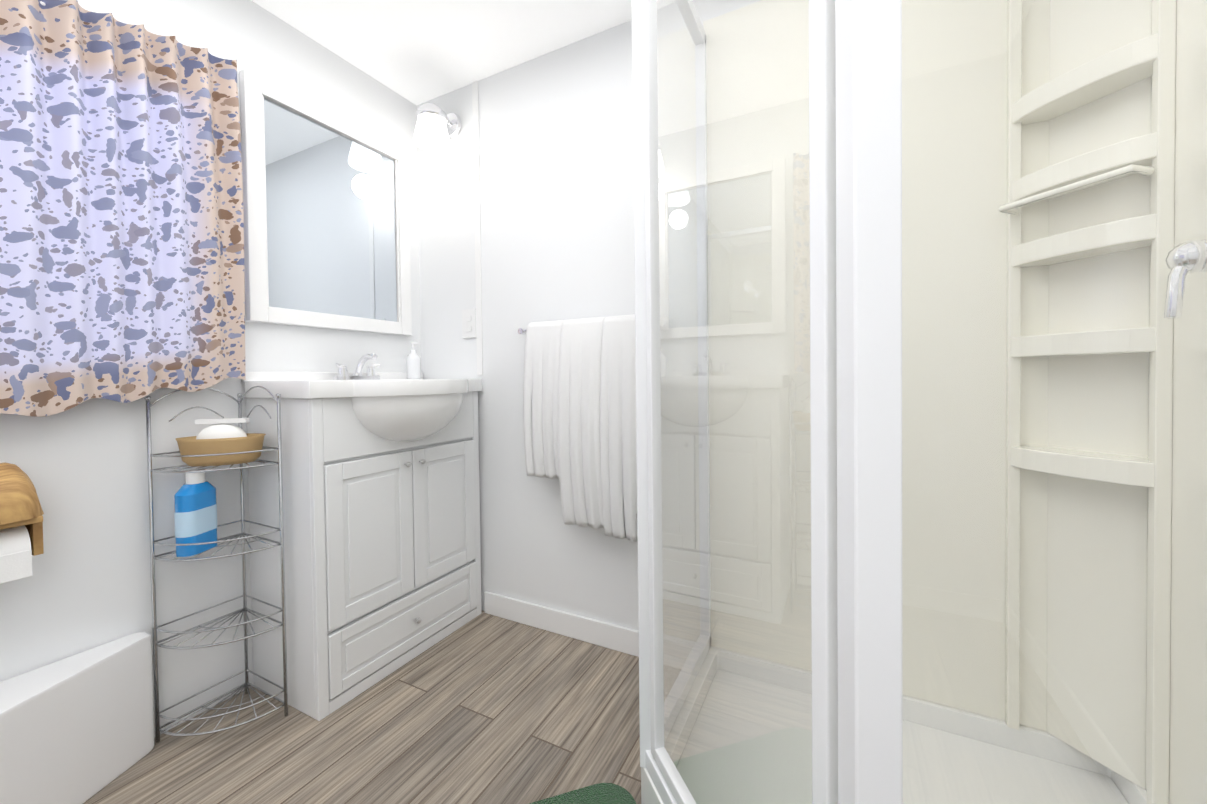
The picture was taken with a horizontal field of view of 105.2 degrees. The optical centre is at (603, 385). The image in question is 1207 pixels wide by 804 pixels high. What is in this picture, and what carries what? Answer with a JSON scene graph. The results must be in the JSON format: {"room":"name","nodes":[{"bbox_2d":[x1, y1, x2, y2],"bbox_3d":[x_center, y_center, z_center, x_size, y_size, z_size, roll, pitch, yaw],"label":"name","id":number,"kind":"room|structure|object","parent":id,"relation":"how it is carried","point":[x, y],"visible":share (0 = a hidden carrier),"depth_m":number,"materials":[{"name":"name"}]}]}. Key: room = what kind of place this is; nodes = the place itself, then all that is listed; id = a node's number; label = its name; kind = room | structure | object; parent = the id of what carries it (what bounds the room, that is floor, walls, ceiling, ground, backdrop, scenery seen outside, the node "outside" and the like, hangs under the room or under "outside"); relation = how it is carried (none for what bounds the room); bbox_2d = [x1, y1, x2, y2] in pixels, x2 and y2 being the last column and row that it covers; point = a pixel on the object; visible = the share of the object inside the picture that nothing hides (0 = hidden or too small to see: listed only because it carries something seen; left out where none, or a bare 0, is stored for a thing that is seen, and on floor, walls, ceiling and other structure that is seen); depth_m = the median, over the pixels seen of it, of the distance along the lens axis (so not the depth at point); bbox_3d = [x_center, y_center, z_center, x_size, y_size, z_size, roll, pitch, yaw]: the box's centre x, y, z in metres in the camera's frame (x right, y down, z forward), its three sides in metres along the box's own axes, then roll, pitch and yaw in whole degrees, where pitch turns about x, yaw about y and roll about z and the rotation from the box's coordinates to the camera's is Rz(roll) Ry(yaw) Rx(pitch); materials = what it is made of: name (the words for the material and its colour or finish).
{"room":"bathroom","nodes":[
{"label":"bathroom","id":0,"kind":"room"},
{"bbox_2d":[0,0,420,736],"bbox_3d":[-1.433,-0.120,0.878,0.100,2.130,2.800,0,1,27],"label":"wall","id":1,"kind":"structure","parent":0,"point":[86,586],"depth_m":1.26,"materials":[{"name":"white paint"}]},
{"bbox_2d":[0,462,43,583],"bbox_3d":[-1.255,0.274,0.928,0.163,0.235,0.150,0,1,27],"label":"toilet paper holder","id":2,"kind":"object","parent":1,"relation":"attached to","point":[21,527],"visible":1,"depth_m":0.93,"materials":[{"name":"brown wood"}]},
{"bbox_2d":[0,0,245,416],"bbox_3d":[-1.298,-0.388,0.901,0.075,1.102,1.036,0,1,27],"label":"curtain","id":3,"kind":"object","parent":1,"relation":"attached to","point":[122,276],"visible":1,"depth_m":1.11,"materials":[{"name":"multicoloured fabric"}]},
{"bbox_2d":[240,69,411,335],"bbox_3d":[-0.955,-0.585,1.669,0.026,0.760,0.597,0,1,27],"label":"framed mirror","id":4,"kind":"object","parent":1,"relation":"attached to","point":[326,219],"visible":1,"depth_m":1.61,"materials":[{"name":"white mirror"}]},
{"bbox_2d":[83,611,640,803],"bbox_3d":[-0.406,0.966,0.376,2.380,0.050,2.800,0,1,27],"label":"floor","id":5,"kind":"structure","parent":0,"point":[483,707],"depth_m":1.21,"materials":[{"name":"brown wood"}]},
{"bbox_2d":[0,632,154,803],"bbox_3d":[-1.294,0.803,0.315,0.652,0.300,1.681,0,1,27],"label":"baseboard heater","id":6,"kind":"object","parent":5,"relation":"on","point":[78,728],"visible":1,"depth_m":1.03,"materials":[{"name":"white plastic"}]},
{"bbox_2d":[144,386,287,742],"bbox_3d":[-1.038,0.466,1.248,0.219,0.930,0.219,0,1,27],"label":"corner shelf","id":7,"kind":"object","parent":5,"relation":"on","point":[246,685],"visible":0.96,"depth_m":1.26,"materials":[{"name":"silver metal"}]},
{"bbox_2d":[174,469,217,556],"bbox_3d":[-1.091,0.333,1.236,0.073,0.215,0.093,0,1,27],"label":"mouthwash bottle","id":8,"kind":"object","parent":7,"relation":"on","point":[195,512],"visible":0.92,"depth_m":1.21,"materials":[{"name":"blue plastic"}]},
{"bbox_2d":[176,418,265,465],"bbox_3d":[-1.051,0.152,1.272,0.165,0.122,0.165,0,1,27],"label":"basket","id":9,"kind":"object","parent":7,"relation":"on","point":[216,438],"visible":0.96,"depth_m":1.24,"materials":[{"name":"wicker"}]},
{"bbox_2d":[241,353,481,720],"bbox_3d":[-0.728,0.403,1.601,0.485,1.041,0.676,0,1,27],"label":"bathroom vanity","id":10,"kind":"object","parent":5,"relation":"on","point":[381,514],"visible":1,"depth_m":1.40,"materials":[{"name":"white wood"}]},
{"bbox_2d":[406,342,420,378],"bbox_3d":[-0.774,-0.103,1.883,0.059,0.152,0.054,0,1,27],"label":"soap dispenser","id":11,"kind":"object","parent":10,"relation":"on","point":[413,362],"visible":1,"depth_m":1.86,"materials":[{"name":"white plastic"}]},
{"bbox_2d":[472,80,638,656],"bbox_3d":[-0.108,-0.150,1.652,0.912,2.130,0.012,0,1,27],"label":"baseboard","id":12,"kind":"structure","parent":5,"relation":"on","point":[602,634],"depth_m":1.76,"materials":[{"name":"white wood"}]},
{"bbox_2d":[529,783,635,803],"bbox_3d":[-0.058,0.920,0.666,0.450,0.021,0.700,-1,1,-18],"label":"rug","id":13,"kind":"object","parent":5,"relation":"on","point":[605,793],"visible":0.93,"depth_m":1.01,"materials":[{"name":"green fabric"}]},
{"bbox_2d":[632,0,1206,803],"bbox_3d":[0.506,-0.093,0.822,0.952,2.030,0.925,0,1,27],"label":"shower enclosure","id":14,"kind":"object","parent":5,"relation":"on","point":[936,504],"visible":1,"depth_m":0.98,"materials":[{"name":"white"}]},
{"bbox_2d":[252,0,631,104],"bbox_3d":[-0.432,-1.214,0.339,2.380,0.050,2.800,0,1,27],"label":"ceiling","id":15,"kind":"structure","parent":0,"point":[416,52],"depth_m":1.57,"materials":[{"name":"white paint"}]},
{"bbox_2d":[416,0,760,630],"bbox_3d":[0.197,-0.152,1.558,2.380,2.130,0.100,0,1,27],"label":"wall","id":16,"kind":"structure","parent":0,"point":[556,180],"depth_m":1.74,"materials":[{"name":"white paint"}]},
{"bbox_2d":[413,103,461,151],"bbox_3d":[-0.661,-1.026,1.819,0.136,0.180,0.177,0,1,27],"label":"lamp","id":17,"kind":"object","parent":16,"relation":"attached to","point":[437,128],"visible":1,"depth_m":1.77,"materials":[{"name":"white glass"}]},
{"bbox_2d":[462,309,475,337],"bbox_3d":[-0.546,-0.254,1.873,0.072,0.116,0.009,0,1,27],"label":"electrical outlet plate","id":18,"kind":"object","parent":16,"relation":"attached to","point":[468,323],"visible":1,"depth_m":1.87,"materials":[{"name":"white plastic"}]},
{"bbox_2d":[518,314,671,541],"bbox_3d":[-0.059,0.130,1.561,0.568,0.715,0.135,0,1,27],"label":"towel","id":19,"kind":"object","parent":16,"relation":"attached to","point":[579,405],"visible":0.94,"depth_m":1.50,"materials":[{"name":"white fabric"}]}
]}

